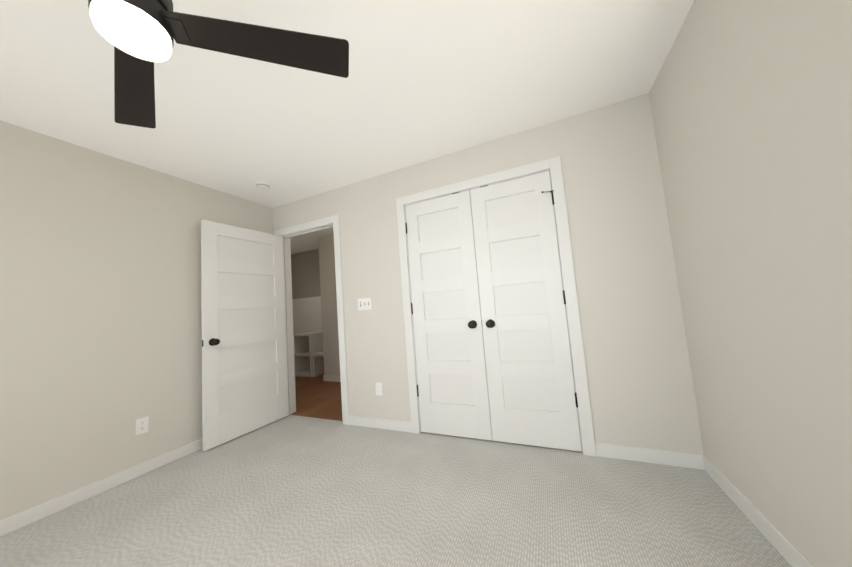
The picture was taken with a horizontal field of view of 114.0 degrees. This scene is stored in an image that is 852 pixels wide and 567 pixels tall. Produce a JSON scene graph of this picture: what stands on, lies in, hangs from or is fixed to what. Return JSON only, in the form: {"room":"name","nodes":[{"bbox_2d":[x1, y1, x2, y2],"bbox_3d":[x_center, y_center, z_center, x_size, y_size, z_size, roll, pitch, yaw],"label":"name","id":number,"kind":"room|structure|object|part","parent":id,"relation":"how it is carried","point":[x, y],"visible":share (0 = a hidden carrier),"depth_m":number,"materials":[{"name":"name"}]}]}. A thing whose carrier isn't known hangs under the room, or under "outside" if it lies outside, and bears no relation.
{"room":"empty bedroom","nodes":[
{"label":"empty bedroom","id":0,"kind":"room"},
{"bbox_2d":[0,120,272,519],"bbox_3d":[-2.578,0.208,1.504,0.120,2.400,4.045,-6,-5,24],"label":"wall","id":1,"kind":"structure","parent":0,"point":[100,312],"depth_m":1.93,"materials":[{"name":"white paint"}]},
{"bbox_2d":[0,439,201,536],"bbox_3d":[-2.439,1.348,1.340,0.030,0.085,3.885,-6,-5,24],"label":"baseboard","id":2,"kind":"structure","parent":1,"relation":"attached to","point":[21,519],"depth_m":1.83,"materials":[{"name":"white wood"}]},
{"bbox_2d":[136,416,148,434],"bbox_3d":[-2.149,1.077,2.098,0.008,0.115,0.070,-6,-5,24],"label":"electrical outlet","id":3,"kind":"object","parent":1,"relation":"attached to","point":[141,425],"visible":1,"depth_m":2.10,"materials":[{"name":"white plastic"}]},
{"bbox_2d":[291,249,320,298],"bbox_3d":[-2.305,-0.199,5.583,1.600,0.950,0.004,-6,-5,24],"label":"wall","id":4,"kind":"structure","parent":0,"point":[305,270],"depth_m":5.64,"materials":[{"name":"grey paint"}]},
{"bbox_2d":[292,296,321,333],"bbox_3d":[-2.220,0.993,5.471,1.600,1.450,0.030,-6,-5,24],"label":"trim","id":5,"kind":"structure","parent":4,"relation":"attached to","point":[307,315],"depth_m":5.56,"materials":[{"name":"white"}]},
{"bbox_2d":[291,374,341,420],"bbox_3d":[-1.632,1.627,4.235,3.770,0.096,1.990,-6,-5,24],"label":"floor","id":6,"kind":"structure","parent":0,"point":[317,397],"depth_m":3.64,"materials":[{"name":"brown wood"}]},
{"bbox_2d":[294,332,322,376],"bbox_3d":[-2.179,1.315,5.213,0.455,0.760,0.404,-6,-5,24],"label":"shelving unit","id":7,"kind":"object","parent":6,"relation":"on","point":[307,345],"visible":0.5,"depth_m":5.16,"materials":[{"name":"white wood"}]},
{"bbox_2d":[312,351,323,376],"bbox_3d":[-1.750,1.446,5.027,0.440,0.405,0.384,-6,-5,24],"label":"bench","id":8,"kind":"object","parent":6,"relation":"on","point":[318,364],"visible":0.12,"depth_m":4.99,"materials":[{"name":"white wood"}]},
{"bbox_2d":[318,235,339,375],"bbox_3d":[-0.804,0.311,4.307,2.050,2.400,0.120,-6,-5,24],"label":"wall","id":9,"kind":"structure","parent":0,"point":[331,358],"depth_m":4.58,"materials":[{"name":"white paint"}]},
{"bbox_2d":[323,375,340,381],"bbox_3d":[-0.820,1.461,4.182,1.913,0.095,0.013,-6,-5,24],"label":"baseboard","id":10,"kind":"structure","parent":9,"relation":"attached to","point":[332,378],"depth_m":4.47,"materials":[{"name":"white wood"}]},
{"bbox_2d":[0,0,693,253],"bbox_3d":[-1.563,-1.071,2.167,6.100,0.100,5.960,-6,-5,24],"label":"ceiling","id":11,"kind":"structure","parent":0,"point":[425,80],"depth_m":1.60,"materials":[{"name":"white paint"}]},
{"bbox_2d":[88,0,348,127],"bbox_3d":[-1.010,-0.963,0.820,1.161,0.422,1.123,-6,-5,24],"label":"fan","id":12,"kind":"object","parent":11,"relation":"hanging from","point":[140,35],"visible":1,"depth_m":0.95,"materials":[{"name":"black wood"}]},
{"bbox_3d":[-0.928,-0.964,0.882,0.183,0.422,0.183,-6,-5,24],"label":"motor","id":13,"kind":"part","parent":12,"relation":"part of","materials":[{"name":"brown metal"}]},
{"bbox_3d":[-1.171,-0.786,1.116,0.591,0.034,0.135,-9,-7,44],"label":"blade","id":14,"kind":"part","parent":12,"relation":"part of","materials":[{"name":"black wood"}]},
{"bbox_3d":[-0.578,-0.842,0.976,0.591,0.034,0.135,-3,-5,-17],"label":"blade","id":15,"kind":"part","parent":12,"relation":"part of","materials":[{"name":"black wood"}]},
{"bbox_2d":[255,181,270,189],"bbox_3d":[-1.598,-0.948,2.713,0.134,0.047,0.134,-6,-5,24],"label":"smoke detector","id":16,"kind":"object","parent":11,"relation":"attached to","point":[261,185],"visible":0.98,"depth_m":2.68,"materials":[{"name":"white plastic"}]},
{"bbox_2d":[0,415,791,566],"bbox_3d":[-0.778,1.255,0.610,3.900,0.100,3.970,-6,-5,24],"label":"floor carpet","id":17,"kind":"object","parent":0,"point":[294,491],"visible":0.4,"depth_m":1.50,"materials":[{"name":"grey carpet"}]},
{"bbox_2d":[272,93,703,454],"bbox_3d":[-0.060,0.106,2.540,3.660,2.400,0.120,-6,-5,24],"label":"wall","id":18,"kind":"structure","parent":0,"point":[639,376],"depth_m":1.93,"materials":[{"name":"white paint"}]},
{"bbox_2d":[201,220,287,450],"bbox_3d":[-1.783,0.438,2.793,0.172,2.015,0.804,-7,-5,27],"label":"entry door","id":19,"kind":"structure","parent":18,"relation":"in","point":[244,378],"depth_m":2.71,"materials":[{"name":"white wood"}]},
{"bbox_3d":[-1.785,0.416,2.795,0.172,1.622,0.803,-7,-5,27],"label":"entry door hardware","id":20,"kind":"part","parent":19,"relation":"part of","materials":[{"name":"black metal"}]},
{"bbox_2d":[274,215,348,424],"bbox_3d":[-1.238,0.383,3.049,0.960,2.110,0.156,-6,-5,24],"label":"door frame","id":21,"kind":"structure","parent":18,"relation":"attached to","point":[334,220],"depth_m":3.06,"materials":[{"name":"white wood"}]},
{"bbox_2d":[358,297,371,309],"bbox_3d":[-0.600,0.200,2.700,0.164,0.115,0.018,-6,-5,24],"label":"switch plate","id":22,"kind":"object","parent":18,"relation":"attached to","point":[364,303],"visible":1,"depth_m":2.70,"materials":[{"name":"white plastic"}]},
{"bbox_2d":[376,383,382,395],"bbox_3d":[-0.440,0.988,2.594,0.070,0.115,0.008,-6,-5,24],"label":"electrical outlet","id":23,"kind":"object","parent":18,"relation":"attached to","point":[379,390],"visible":1,"depth_m":2.59,"materials":[{"name":"white plastic"}]},
{"bbox_2d":[349,415,411,432],"bbox_3d":[-0.438,1.302,2.574,0.690,0.085,0.013,-6,-5,24],"label":"baseboard","id":24,"kind":"structure","parent":18,"relation":"attached to","point":[403,426],"depth_m":2.56,"materials":[{"name":"white wood"}]},
{"bbox_2d":[405,190,492,439],"bbox_3d":[0.169,0.252,2.385,0.614,2.025,0.035,-6,-5,24],"label":"closet door","id":25,"kind":"structure","parent":18,"relation":"in","point":[451,375],"depth_m":2.37,"materials":[{"name":"white wood"}]},
{"bbox_2d":[405,185,577,407],"bbox_3d":[0.428,0.067,2.240,1.256,1.732,0.101,-6,-5,24],"label":"hardware piece","id":26,"kind":"object","parent":18,"relation":"attached to","point":[490,323],"depth_m":2.19,"materials":[{"name":"black metal"}]},
{"bbox_3d":[0.140,0.100,2.367,0.623,1.732,0.100,-6,-5,24],"label":"left closet door hardware","id":27,"kind":"part","parent":26,"relation":"part of","materials":[{"name":"white wood"}]},
{"bbox_2d":[396,156,595,455],"bbox_3d":[0.466,0.217,2.300,1.277,2.060,0.120,-6,-5,24],"label":"door frame","id":28,"kind":"structure","parent":18,"relation":"attached to","point":[561,275],"depth_m":2.13,"materials":[{"name":"white wood"}]},
{"bbox_2d":[470,171,581,451],"bbox_3d":[0.731,0.189,2.139,0.614,2.025,0.035,-6,-5,24],"label":"closet door","id":29,"kind":"structure","parent":18,"relation":"in","point":[531,387],"depth_m":2.12,"materials":[{"name":"white wood"}]},
{"bbox_2d":[595,443,702,468],"bbox_3d":[1.394,1.097,1.769,0.538,0.085,0.015,-6,-5,24],"label":"baseboard","id":30,"kind":"structure","parent":18,"relation":"attached to","point":[664,457],"depth_m":1.75,"materials":[{"name":"white wood"}]},
{"bbox_2d":[649,0,851,566],"bbox_3d":[1.018,-0.161,0.335,0.120,2.400,4.795,-6,-5,24],"label":"wall","id":31,"kind":"structure","parent":0,"point":[751,103],"depth_m":1.01,"materials":[{"name":"white paint"}]},
{"bbox_2d":[700,455,813,566],"bbox_3d":[0.874,0.977,-0.113,0.016,0.085,3.885,-6,-5,24],"label":"baseboard","id":32,"kind":"structure","parent":31,"relation":"attached to","point":[785,548],"depth_m":1.22,"materials":[{"name":"white wood"}]}
]}

